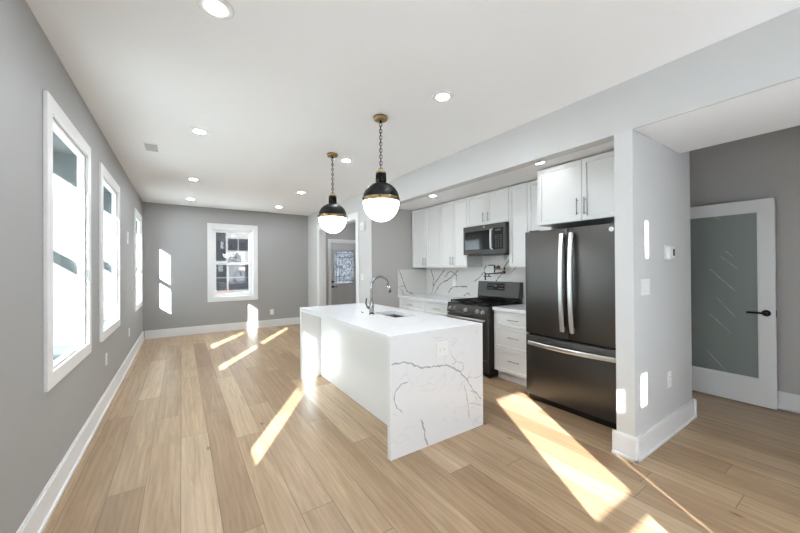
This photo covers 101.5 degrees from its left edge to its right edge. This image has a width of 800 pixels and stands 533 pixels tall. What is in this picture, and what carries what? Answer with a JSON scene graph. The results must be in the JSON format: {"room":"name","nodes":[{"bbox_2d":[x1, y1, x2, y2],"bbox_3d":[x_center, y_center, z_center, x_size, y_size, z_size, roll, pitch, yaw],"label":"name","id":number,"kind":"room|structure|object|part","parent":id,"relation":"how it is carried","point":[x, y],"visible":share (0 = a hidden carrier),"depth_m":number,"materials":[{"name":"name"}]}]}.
{"room":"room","nodes":[
{"label":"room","id":0,"kind":"room"},
{"bbox_2d":[0,0,142,532],"bbox_3d":[-2.681,0.046,2.538,0.360,2.715,9.200,0,0,-34],"label":"wall","id":1,"kind":"structure","parent":0,"point":[38,428],"depth_m":1.70,"materials":[{"name":"grey paint"}]},
{"bbox_2d":[43,90,91,391],"bbox_3d":[-2.412,-0.139,2.166,0.365,1.686,1.056,0,0,-34],"label":"window","id":2,"kind":"structure","parent":1,"relation":"in","point":[66,170],"depth_m":2.53,"materials":[{"name":"white paint"},{"name":"clear glass"}]},
{"bbox_3d":[-2.297,-0.140,2.243,0.043,1.510,0.880,0,0,-34],"label":"frame","id":3,"kind":"part","parent":2,"relation":"part of","materials":[{"name":"white paint"}]},
{"bbox_2d":[16,331,144,532],"bbox_3d":[-2.511,1.321,2.640,0.028,0.165,9.200,0,0,-34],"label":"baseboard","id":4,"kind":"structure","parent":1,"relation":"attached to","point":[37,518],"depth_m":2.20,"materials":[{"name":"white paint"}]},
{"bbox_2d":[99,162,119,342],"bbox_3d":[-3.251,-0.128,3.422,0.365,1.686,1.116,0,0,-34],"label":"window","id":5,"kind":"structure","parent":1,"relation":"in","point":[109,200],"depth_m":3.85,"materials":[{"name":"white paint"},{"name":"clear glass"}]},
{"bbox_3d":[-3.135,-0.129,3.499,0.043,1.510,0.940,0,0,-34],"label":"frame","id":6,"kind":"part","parent":5,"relation":"part of","materials":[{"name":"white paint"}]},
{"bbox_2d":[134,207,141,311],"bbox_3d":[-4.739,-0.109,5.650,0.365,1.686,1.096,0,0,-34],"label":"window","id":7,"kind":"structure","parent":1,"relation":"in","point":[137,222],"depth_m":6.08,"materials":[{"name":"white paint"}]},
{"bbox_3d":[-4.624,-0.109,5.728,0.043,1.510,0.920,0,0,-34],"label":"frame","id":8,"kind":"part","parent":7,"relation":"part of","materials":[{"name":"white paint"}]},
{"bbox_2d":[142,202,355,337],"bbox_3d":[-2.933,0.073,8.082,6.100,2.715,0.300,0,0,-34],"label":"wall","id":9,"kind":"structure","parent":0,"point":[175,295],"depth_m":7.05,"materials":[{"name":"grey paint"}]},
{"bbox_2d":[145,317,299,338],"bbox_3d":[-3.694,1.350,7.365,3.250,0.165,0.028,0,0,-34],"label":"baseboard","id":10,"kind":"structure","parent":9,"relation":"attached to","point":[150,334],"depth_m":7.17,"materials":[{"name":"white paint"}]},
{"bbox_2d":[207,223,257,301],"bbox_3d":[-3.819,-0.087,7.468,1.015,1.720,0.300,0,0,-34],"label":"window","id":11,"kind":"structure","parent":9,"relation":"in","point":[212,228],"depth_m":7.39,"materials":[{"name":"white paint"}]},
{"bbox_3d":[-3.842,-0.431,7.501,0.735,0.750,0.032,0,0,-34],"label":"sash","id":12,"kind":"part","parent":11,"relation":"part of","materials":[{"name":"white paint"}]},
{"bbox_3d":[-3.817,0.268,7.468,0.735,0.730,0.032,0,0,-34],"label":"sash","id":13,"kind":"part","parent":11,"relation":"part of","materials":[{"name":"white paint"}]},
{"bbox_3d":[-3.830,-0.086,7.484,0.805,1.510,0.080,0,0,-34],"label":"frame","id":14,"kind":"part","parent":11,"relation":"part of","materials":[{"name":"white paint"}]},
{"bbox_2d":[328,239,355,304],"bbox_3d":[-1.500,0.349,8.895,0.975,2.150,0.105,0,0,-34],"label":"door","id":15,"kind":"structure","parent":9,"relation":"in","point":[342,255],"depth_m":8.87,"materials":[{"name":"grey paint"}]},
{"bbox_3d":[-1.634,0.915,8.812,0.265,0.580,0.006,0,0,-34],"label":"raised panel","id":16,"kind":"part","parent":15,"relation":"part of","materials":[{"name":"grey paint"}]},
{"bbox_3d":[-1.523,0.017,8.919,0.575,0.885,0.005,0,0,-34],"label":"leaded glass","id":17,"kind":"part","parent":15,"relation":"part of","materials":[{"name":"glass"}]},
{"bbox_3d":[-1.377,0.914,8.984,0.265,0.580,0.006,0,0,-34],"label":"raised panel","id":18,"kind":"part","parent":15,"relation":"part of","materials":[{"name":"grey paint"}]},
{"bbox_2d":[308,192,371,306],"bbox_3d":[-1.352,0.057,6.949,0.130,2.715,3.340,0,0,-34],"label":"wall","id":19,"kind":"structure","parent":0,"point":[354,204],"depth_m":5.96,"materials":[{"name":"grey paint"}]},
{"bbox_2d":[317,211,358,305],"bbox_3d":[-1.276,0.214,6.836,0.170,2.400,2.150,0,0,-34],"label":"door frame","id":20,"kind":"structure","parent":19,"relation":"attached to","point":[321,250],"depth_m":7.61,"materials":[{"name":"white paint"}]},
{"bbox_2d":[360,222,365,229],"bbox_3d":[-0.655,-0.710,5.744,0.046,0.140,0.150,0,0,-34],"label":"door chime","id":21,"kind":"object","parent":19,"relation":"attached to","point":[362,224],"visible":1,"depth_m":5.70,"materials":[{"name":"white plastic"}]},
{"bbox_2d":[371,209,425,307],"bbox_3d":[-0.013,0.044,5.907,1.199,2.715,0.121,0,0,-34],"label":"wall","id":22,"kind":"structure","parent":0,"point":[391,238],"depth_m":5.74,"materials":[{"name":"grey paint"}]},
{"bbox_2d":[398,269,425,294],"bbox_3d":[0.225,0.284,5.981,0.632,0.457,0.014,0,0,-34],"label":"side splash","id":23,"kind":"object","parent":22,"relation":"attached to","point":[410,282],"visible":1,"depth_m":5.97,"materials":[{"name":"stone"}]},
{"bbox_2d":[26,0,799,215],"bbox_3d":[-0.346,-1.394,4.201,6.100,0.150,9.650,0,0,-34],"label":"ceiling","id":24,"kind":"structure","parent":0,"point":[277,87],"depth_m":2.23,"materials":[{"name":"white paint"}]},
{"bbox_2d":[142,142,160,153],"bbox_3d":[-2.735,-1.300,3.602,0.150,0.012,0.330,0,0,-34],"label":"ceiling vent","id":25,"kind":"object","parent":24,"relation":"in","point":[148,147],"visible":1,"depth_m":3.58,"materials":[{"name":"white plastic"}]},
{"bbox_2d":[189,128,209,134],"bbox_3d":[-1.947,-1.309,3.179,0.170,0.006,0.170,0,0,-34],"label":"recessed light","id":26,"kind":"object","parent":24,"relation":"in","point":[199,131],"visible":1,"depth_m":3.17,"materials":[{"name":"white"}]},
{"bbox_2d":[194,130,204,133],"bbox_3d":[-1.947,-1.311,3.179,0.096,0.002,0.096,0,0,-34],"label":"diffuser","id":27,"kind":"object","parent":26,"relation":"attached to","point":[195,131],"depth_m":3.17,"materials":[{"name":"white plastic"}]},
{"bbox_2d":[196,0,233,19],"bbox_3d":[-0.942,-1.323,1.673,0.170,0.006,0.170,0,0,-34],"label":"recessed light","id":28,"kind":"object","parent":24,"relation":"in","point":[218,9],"visible":1,"depth_m":1.68,"materials":[{"name":"white plastic"}]},
{"bbox_2d":[205,0,225,14],"bbox_3d":[-0.942,-1.324,1.673,0.096,0.002,0.096,0,0,-34],"label":"diffuser","id":29,"kind":"object","parent":28,"relation":"attached to","point":[212,7],"depth_m":1.67,"materials":[{"name":"white plastic"}]},
{"bbox_2d":[318,152,346,232],"bbox_3d":[-0.789,-0.853,3.828,0.356,0.927,0.336,0,0,-34],"label":"pendant light","id":30,"kind":"object","parent":24,"relation":"hanging from","point":[332,216],"visible":1,"depth_m":3.73,"materials":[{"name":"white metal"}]},
{"bbox_3d":[-0.786,-0.480,3.826,0.318,0.181,0.318,0,0,-34],"label":"lamp shade","id":31,"kind":"part","parent":30,"relation":"part of","materials":[{"name":"white glass"}]},
{"bbox_3d":[-0.787,-0.661,3.827,0.322,0.148,0.322,0,0,-34],"label":"lamp shade","id":32,"kind":"part","parent":30,"relation":"part of","materials":[{"name":"black metal"}]},
{"bbox_3d":[-0.790,-1.071,3.829,0.026,0.428,0.021,-1,0,38],"label":"chain","id":33,"kind":"part","parent":30,"relation":"part of","materials":[{"name":"black metal"}]},
{"bbox_2d":[339,158,352,162],"bbox_3d":[-0.668,-1.314,4.063,0.170,0.006,0.170,0,0,-34],"label":"recessed light","id":34,"kind":"object","parent":24,"relation":"in","point":[344,160],"visible":1,"depth_m":4.05,"materials":[{"name":"white"}]},
{"bbox_2d":[362,114,399,221],"bbox_3d":[-0.169,-0.862,2.901,0.356,0.927,0.336,0,0,-34],"label":"pendant light","id":35,"kind":"object","parent":24,"relation":"hanging from","point":[380,199],"visible":1,"depth_m":2.80,"materials":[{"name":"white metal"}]},
{"bbox_3d":[-0.167,-0.488,2.899,0.318,0.181,0.318,0,0,-34],"label":"lamp shade","id":36,"kind":"part","parent":35,"relation":"part of","materials":[{"name":"white glass"}]},
{"bbox_3d":[-0.168,-0.669,2.900,0.322,0.148,0.322,0,0,-34],"label":"lamp shade","id":37,"kind":"part","parent":35,"relation":"part of","materials":[{"name":"black metal"}]},
{"bbox_3d":[-0.171,-1.079,2.902,0.026,0.428,0.021,-1,0,38],"label":"chain","id":38,"kind":"part","parent":35,"relation":"part of","materials":[{"name":"black metal"}]},
{"bbox_2d":[432,91,453,101],"bbox_3d":[0.334,-1.327,2.562,0.170,0.006,0.170,0,0,-34],"label":"recessed light","id":39,"kind":"object","parent":24,"relation":"in","point":[441,96],"visible":1,"depth_m":2.55,"materials":[{"name":"white"}]},
{"bbox_2d":[437,94,448,99],"bbox_3d":[0.334,-1.329,2.562,0.096,0.002,0.096,0,0,-34],"label":"diffuser","id":40,"kind":"object","parent":39,"relation":"attached to","point":[439,96],"depth_m":2.56,"materials":[{"name":"white plastic"}]},
{"bbox_2d":[42,324,799,532],"bbox_3d":[-0.327,1.456,4.188,6.100,0.120,9.650,0,0,-34],"label":"floor","id":41,"kind":"structure","parent":0,"point":[215,432],"depth_m":2.28,"materials":[{"name":"brown wood"}]},
{"bbox_2d":[321,318,387,425],"bbox_3d":[-0.176,0.969,3.545,0.660,0.846,2.053,0,0,-34],"label":"base cabinet","id":42,"kind":"object","parent":41,"relation":"on","point":[353,361],"visible":0.21,"depth_m":3.34,"materials":[{"name":"white paint"}]},
{"bbox_2d":[300,303,482,460],"bbox_3d":[-0.265,0.949,3.485,0.955,0.887,2.135,0,0,-34],"label":"countertop","id":43,"kind":"structure","parent":42,"relation":"on","point":[431,399],"depth_m":2.65,"materials":[{"name":"white stone"}]},
{"bbox_3d":[-0.847,0.977,4.356,0.955,0.847,0.040,0,0,-34],"label":"waterfall panel","id":44,"kind":"part","parent":43,"relation":"part of","materials":[{"name":"white stone"}]},
{"bbox_2d":[365,276,390,314],"bbox_3d":[-0.224,0.301,3.486,0.300,0.408,0.071,0,0,-34],"label":"faucet","id":45,"kind":"object","parent":43,"relation":"on","point":[370,307],"visible":1,"depth_m":3.42,"materials":[{"name":"grey metal"}]},
{"bbox_3d":[-0.218,0.226,3.484,0.224,0.258,0.027,0,0,-34],"label":"spout","id":46,"kind":"part","parent":45,"relation":"part of","materials":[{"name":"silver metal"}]},
{"bbox_2d":[386,314,404,317],"bbox_3d":[-0.058,0.639,3.479,0.299,0.188,0.484,0,0,-34],"label":"sink","id":47,"kind":"object","parent":43,"relation":"in","point":[390,315],"visible":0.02,"depth_m":3.72,"materials":[{"name":"silver metal"}]},
{"bbox_3d":[0.317,0.961,2.614,0.955,0.847,0.040,0,0,-34],"label":"waterfall panel","id":48,"kind":"part","parent":43,"relation":"part of","materials":[{"name":"white stone"}]},
{"bbox_2d":[436,341,447,356],"bbox_3d":[0.336,0.657,2.600,0.118,0.110,0.010,0,0,-34],"label":"power outlet","id":49,"kind":"object","parent":43,"relation":"attached to","point":[442,347],"visible":1,"depth_m":2.60,"materials":[{"name":"white plastic"}]},
{"bbox_2d":[399,298,424,312],"bbox_3d":[0.430,0.975,5.685,0.651,0.845,0.710,0,0,-34],"label":"base cabinet","id":50,"kind":"object","parent":41,"relation":"on","point":[408,304],"visible":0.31,"depth_m":5.51,"materials":[{"name":"white paint"}]},
{"bbox_2d":[398,294,464,303],"bbox_3d":[0.613,0.528,5.417,0.644,0.040,1.381,0,0,-34],"label":"countertop","id":51,"kind":"structure","parent":50,"relation":"on","point":[443,299],"depth_m":5.36,"materials":[{"name":"white stone"}]},
{"bbox_2d":[424,301,448,316],"bbox_3d":[0.812,0.970,5.113,0.651,0.845,0.658,0,0,-34],"label":"base cabinet","id":52,"kind":"object","parent":41,"relation":"on","point":[434,308],"visible":0.22,"depth_m":4.99,"materials":[{"name":"white paint"}]},
{"bbox_2d":[446,281,522,377],"bbox_3d":[1.138,0.802,4.487,0.772,1.170,0.734,0,0,-34],"label":"gas range","id":53,"kind":"object","parent":41,"relation":"on","point":[491,294],"visible":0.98,"depth_m":4.33,"materials":[{"name":"black metal"}]},
{"bbox_3d":[0.843,0.674,4.291,0.065,0.026,0.674,0,0,-34],"label":"handle","id":54,"kind":"part","parent":53,"relation":"part of","materials":[{"name":"silver metal"}]},
{"bbox_3d":[0.884,0.900,4.316,0.030,0.527,0.726,0,0,-34],"label":"oven door","id":55,"kind":"part","parent":53,"relation":"part of","materials":[{"name":"black metal"}]},
{"bbox_3d":[0.880,0.568,4.317,0.035,0.116,0.734,0,0,-34],"label":"control panel","id":56,"kind":"part","parent":53,"relation":"part of","materials":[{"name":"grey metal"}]},
{"bbox_2d":[448,301,521,307],"bbox_3d":[1.158,0.502,4.503,0.675,0.015,0.734,0,0,-34],"label":"cooktop","id":57,"kind":"object","parent":53,"relation":"in","point":[467,304],"depth_m":4.29,"materials":[{"name":"black metal"}]},
{"bbox_3d":[0.887,1.251,4.316,0.028,0.155,0.726,0,0,-34],"label":"drawer","id":58,"kind":"part","parent":53,"relation":"part of","materials":[{"name":"black metal"}]},
{"bbox_2d":[494,310,526,386],"bbox_3d":[1.575,0.960,3.971,0.651,0.845,0.596,0,0,-34],"label":"base cabinet","id":59,"kind":"object","parent":41,"relation":"on","point":[509,328],"visible":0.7,"depth_m":3.87,"materials":[{"name":"white paint"}]},
{"bbox_2d":[492,303,525,313],"bbox_3d":[1.577,0.515,3.974,0.644,0.040,0.602,0,0,-34],"label":"countertop","id":60,"kind":"structure","parent":59,"relation":"on","point":[516,308],"depth_m":3.94,"materials":[{"name":"white stone"}]},
{"bbox_3d":[1.342,1.134,3.813,0.020,0.268,0.592,0,0,-34],"label":"drawer","id":61,"kind":"part","parent":59,"relation":"part of","materials":[{"name":"white paint"}]},
{"bbox_3d":[1.340,0.859,3.814,0.020,0.268,0.592,0,0,-34],"label":"drawer","id":62,"kind":"part","parent":59,"relation":"part of","materials":[{"name":"white paint"}]},
{"bbox_3d":[1.338,0.632,3.815,0.020,0.173,0.592,0,0,-34],"label":"drawer","id":63,"kind":"part","parent":59,"relation":"part of","materials":[{"name":"white paint"}]},
{"bbox_2d":[525,222,616,429],"bbox_3d":[1.882,0.501,3.258,0.894,1.752,0.916,0,0,-34],"label":"refrigerator","id":64,"kind":"object","parent":41,"relation":"on","point":[571,319],"visible":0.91,"depth_m":2.99,"materials":[{"name":"grey metal"}]},
{"bbox_3d":[1.468,0.163,3.262,0.064,1.043,0.455,0,0,-34],"label":"door","id":65,"kind":"part","parent":64,"relation":"part of","materials":[{"name":"grey metal"}]},
{"bbox_3d":[1.517,0.151,3.071,0.075,0.926,0.042,0,0,-34],"label":"handle","id":66,"kind":"part","parent":64,"relation":"part of","materials":[{"name":"silver metal"}]},
{"bbox_3d":[1.567,0.150,2.996,0.075,0.926,0.042,0,0,-34],"label":"handle","id":67,"kind":"part","parent":64,"relation":"part of","materials":[{"name":"silver metal"}]},
{"bbox_3d":[1.602,1.010,3.067,0.064,0.607,0.916,0,0,-34],"label":"freezer drawer","id":68,"kind":"part","parent":64,"relation":"part of","materials":[{"name":"grey metal"}]},
{"bbox_3d":[1.621,0.696,3.082,0.025,0.035,0.896,0,0,-34],"label":"hinge rail","id":69,"kind":"part","parent":64,"relation":"part of","materials":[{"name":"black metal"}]},
{"bbox_3d":[1.724,0.160,2.878,0.064,1.043,0.453,0,0,-34],"label":"door","id":70,"kind":"part","parent":64,"relation":"part of","materials":[{"name":"grey metal"}]},
{"bbox_2d":[398,133,661,210],"bbox_3d":[1.085,-1.183,4.337,1.050,0.290,3.730,0,0,-34],"label":"ceiling","id":71,"kind":"structure","parent":0,"point":[529,173],"depth_m":4.01,"materials":[{"name":"white paint"}]},
{"bbox_2d":[386,7,799,204],"bbox_3d":[1.191,-1.151,3.126,0.120,0.365,5.860,0,0,-34],"label":"beam","id":72,"kind":"structure","parent":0,"point":[764,55],"depth_m":2.31,"materials":[{"name":"grey paint"}]},
{"bbox_2d":[614,129,691,436],"bbox_3d":[2.125,0.015,2.706,1.200,2.715,0.120,0,0,-34],"label":"wall partition","id":73,"kind":"structure","parent":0,"point":[652,180],"depth_m":2.49,"materials":[{"name":"grey paint"}]},
{"bbox_2d":[640,279,649,295],"bbox_3d":[1.817,0.152,2.421,0.164,0.120,0.008,0,0,-34],"label":"light switch","id":74,"kind":"object","parent":73,"relation":"attached to","point":[644,283],"visible":1,"depth_m":2.41,"materials":[{"name":"white plastic"}]},
{"bbox_2d":[611,398,696,463],"bbox_3d":[1.622,1.297,3.466,1.256,0.165,2.018,0,0,-34],"label":"baseboard","id":75,"kind":"structure","parent":73,"relation":"attached to","point":[635,449],"depth_m":2.45,"materials":[{"name":"white paint"}]},
{"bbox_2d":[667,371,670,387],"bbox_3d":[2.200,0.922,2.670,0.080,0.130,0.010,0,0,-34],"label":"power outlet","id":76,"kind":"object","parent":73,"relation":"attached to","point":[669,372],"visible":1,"depth_m":2.66,"materials":[{"name":"white plastic"}]},
{"bbox_2d":[664,245,674,259],"bbox_3d":[2.196,-0.113,2.662,0.140,0.120,0.034,0,0,-34],"label":"thermostat","id":77,"kind":"object","parent":73,"relation":"attached to","point":[669,251],"visible":1,"depth_m":2.64,"materials":[{"name":"white plastic"}]},
{"bbox_2d":[634,78,799,152],"bbox_3d":[2.605,-1.169,1.756,0.910,0.361,2.010,0,0,-34],"label":"ceiling","id":78,"kind":"structure","parent":0,"point":[774,108],"depth_m":2.21,"materials":[{"name":"white paint"}]},
{"bbox_2d":[690,125,799,394],"bbox_3d":[3.523,0.010,3.628,0.310,2.715,4.120,0,0,-34],"label":"wall","id":79,"kind":"structure","parent":0,"point":[767,165],"depth_m":3.16,"materials":[{"name":"grey paint"}]},
{"bbox_2d":[690,197,777,409],"bbox_3d":[3.331,0.352,3.467,0.155,2.008,0.876,0,0,-31],"label":"door","id":80,"kind":"structure","parent":79,"relation":"in","point":[734,309],"depth_m":3.32,"materials":[{"name":"white paint"}]},
{"bbox_3d":[3.320,0.283,3.453,0.008,1.640,0.650,0,0,-34],"label":"frosted pane","id":81,"kind":"part","parent":80,"relation":"part of","materials":[{"name":"grey glass"}]},
{"bbox_3d":[3.502,0.448,3.185,0.152,0.064,0.158,0,0,-34],"label":"handle","id":82,"kind":"part","parent":80,"relation":"part of","materials":[{"name":"black metal"}]},
{"bbox_2d":[777,391,799,413],"bbox_3d":[3.425,1.285,3.478,0.028,0.165,4.000,0,0,-34],"label":"baseboard","id":83,"kind":"structure","parent":79,"relation":"attached to","point":[786,401],"depth_m":3.09,"materials":[{"name":"white paint"}]},
{"bbox_3d":[1.542,0.028,4.632,0.030,2.715,3.730,0,0,-34],"label":"wall","id":84,"kind":"structure","parent":0,"visible":0},
{"bbox_2d":[412,205,440,267],"bbox_3d":[0.561,-0.496,5.734,0.371,1.031,0.768,0,0,-34],"label":"upper cabinet","id":85,"kind":"object","parent":84,"relation":"attached to","point":[425,221],"visible":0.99,"depth_m":5.62,"materials":[{"name":"white paint"}]},
{"bbox_3d":[0.336,-0.494,5.814,0.020,1.027,0.382,0,0,-34],"label":"door","id":86,"kind":"part","parent":85,"relation":"part of","materials":[{"name":"white paint"}]},
{"bbox_3d":[0.550,-0.497,5.493,0.020,1.027,0.376,0,0,-34],"label":"door","id":87,"kind":"part","parent":85,"relation":"part of","materials":[{"name":"white paint"}]},
{"bbox_2d":[440,198,481,267],"bbox_3d":[0.943,-0.501,5.161,0.371,1.031,0.601,0,0,-34],"label":"upper cabinet","id":88,"kind":"object","parent":84,"relation":"attached to","point":[453,214],"visible":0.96,"depth_m":5.04,"materials":[{"name":"white paint"}]},
{"bbox_3d":[0.741,-0.499,5.208,0.020,1.027,0.295,0,0,-34],"label":"door","id":89,"kind":"part","parent":88,"relation":"part of","materials":[{"name":"white paint"}]},
{"bbox_3d":[0.908,-0.501,4.957,0.020,1.027,0.296,0,0,-34],"label":"door","id":90,"kind":"part","parent":88,"relation":"part of","materials":[{"name":"white paint"}]},
{"bbox_2d":[426,255,525,303],"bbox_3d":[1.248,-0.038,5.030,0.015,1.080,2.709,0,0,-34],"label":"backsplash","id":91,"kind":"structure","parent":84,"relation":"attached to","point":[439,281],"depth_m":5.21,"materials":[{"name":"stone"}]},
{"bbox_2d":[483,265,505,279],"bbox_3d":[1.380,0.086,4.705,0.127,0.222,0.369,0,0,-34],"label":"pot filler","id":92,"kind":"object","parent":91,"relation":"attached to","point":[497,267],"visible":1,"depth_m":4.69,"materials":[{"name":"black metal"}]},
{"bbox_2d":[467,187,508,226],"bbox_3d":[1.316,-0.801,4.601,0.371,0.440,0.742,0,0,-34],"label":"upper cabinet","id":93,"kind":"object","parent":84,"relation":"attached to","point":[491,207],"visible":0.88,"depth_m":4.48,"materials":[{"name":"white paint"}]},
{"bbox_3d":[1.095,-0.799,4.676,0.020,0.436,0.367,0,0,-34],"label":"door","id":94,"kind":"part","parent":93,"relation":"part of","materials":[{"name":"white paint"}]},
{"bbox_2d":[463,222,508,255],"bbox_3d":[1.280,-0.363,4.564,0.445,0.411,0.740,0,0,-34],"label":"microwave","id":95,"kind":"object","parent":93,"relation":"attached to","point":[488,239],"visible":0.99,"depth_m":4.41,"materials":[{"name":"grey metal"}]},
{"bbox_3d":[1.202,-0.364,4.320,0.044,0.279,0.026,0,0,-34],"label":"handle","id":96,"kind":"part","parent":95,"relation":"part of","materials":[{"name":"silver metal"}]},
{"bbox_3d":[1.275,-0.367,4.246,0.004,0.274,0.150,0,0,-34],"label":"control panel","id":97,"kind":"part","parent":95,"relation":"part of","materials":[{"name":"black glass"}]},
{"bbox_3d":[1.301,-0.802,4.367,0.020,0.436,0.365,0,0,-34],"label":"door","id":98,"kind":"part","parent":93,"relation":"part of","materials":[{"name":"white paint"}]},
{"bbox_2d":[509,180,560,266],"bbox_3d":[1.702,-0.511,4.055,0.338,1.031,0.583,0,0,-34],"label":"upper cabinet","id":99,"kind":"object","parent":84,"relation":"attached to","point":[523,200],"visible":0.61,"depth_m":4.06,"materials":[{"name":"white paint"}]},
{"bbox_3d":[1.482,-0.509,4.097,0.020,1.027,0.264,0,0,-34],"label":"door","id":100,"kind":"part","parent":99,"relation":"part of","materials":[{"name":"white paint"}]},
{"bbox_3d":[1.645,-0.511,3.854,0.020,1.027,0.309,0,0,-34],"label":"door","id":101,"kind":"part","parent":99,"relation":"part of","materials":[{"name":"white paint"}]},
{"bbox_2d":[537,150,614,228],"bbox_3d":[2.002,-0.737,3.295,0.681,0.590,0.963,0,0,-34],"label":"upper cabinet","id":102,"kind":"object","parent":84,"relation":"attached to","point":[579,193],"visible":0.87,"depth_m":3.17,"materials":[{"name":"white paint"}]},
{"bbox_3d":[1.618,-0.734,3.336,0.020,0.586,0.464,0,0,-34],"label":"door","id":103,"kind":"part","parent":102,"relation":"part of","materials":[{"name":"white paint"}]},
{"bbox_3d":[1.746,-0.578,3.096,0.033,0.160,0.011,0,0,-34],"label":"handle","id":104,"kind":"part","parent":102,"relation":"part of","materials":[{"name":"silver metal"}]},
{"bbox_3d":[1.885,-0.737,2.934,0.020,0.586,0.489,0,0,-34],"label":"door","id":105,"kind":"part","parent":102,"relation":"part of","materials":[{"name":"white paint"}]},
{"label":"outside","id":106,"kind":"structure","parent":0,"visible":0},
{"bbox_3d":[0.014,2.050,-0.009,120.000,0.150,120.000,0,0,-34],"label":"ground","id":107,"kind":"structure","parent":106,"visible":0},
{"bbox_2d":[216,232,248,292],"bbox_3d":[-10.816,-1.674,17.985,16.000,7.600,2.100,0,0,-34],"label":"building","id":108,"kind":"structure","parent":107,"relation":"on","point":[230,247],"depth_m":17.88,"materials":[{"name":"grey"}]},
{"bbox_2d":[228,253,240,261],"bbox_3d":[-9.100,-0.485,17.960,0.620,0.520,0.070,0,0,-34],"label":"hood","id":109,"kind":"object","parent":108,"relation":"attached to","point":[232,257],"depth_m":17.93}
]}

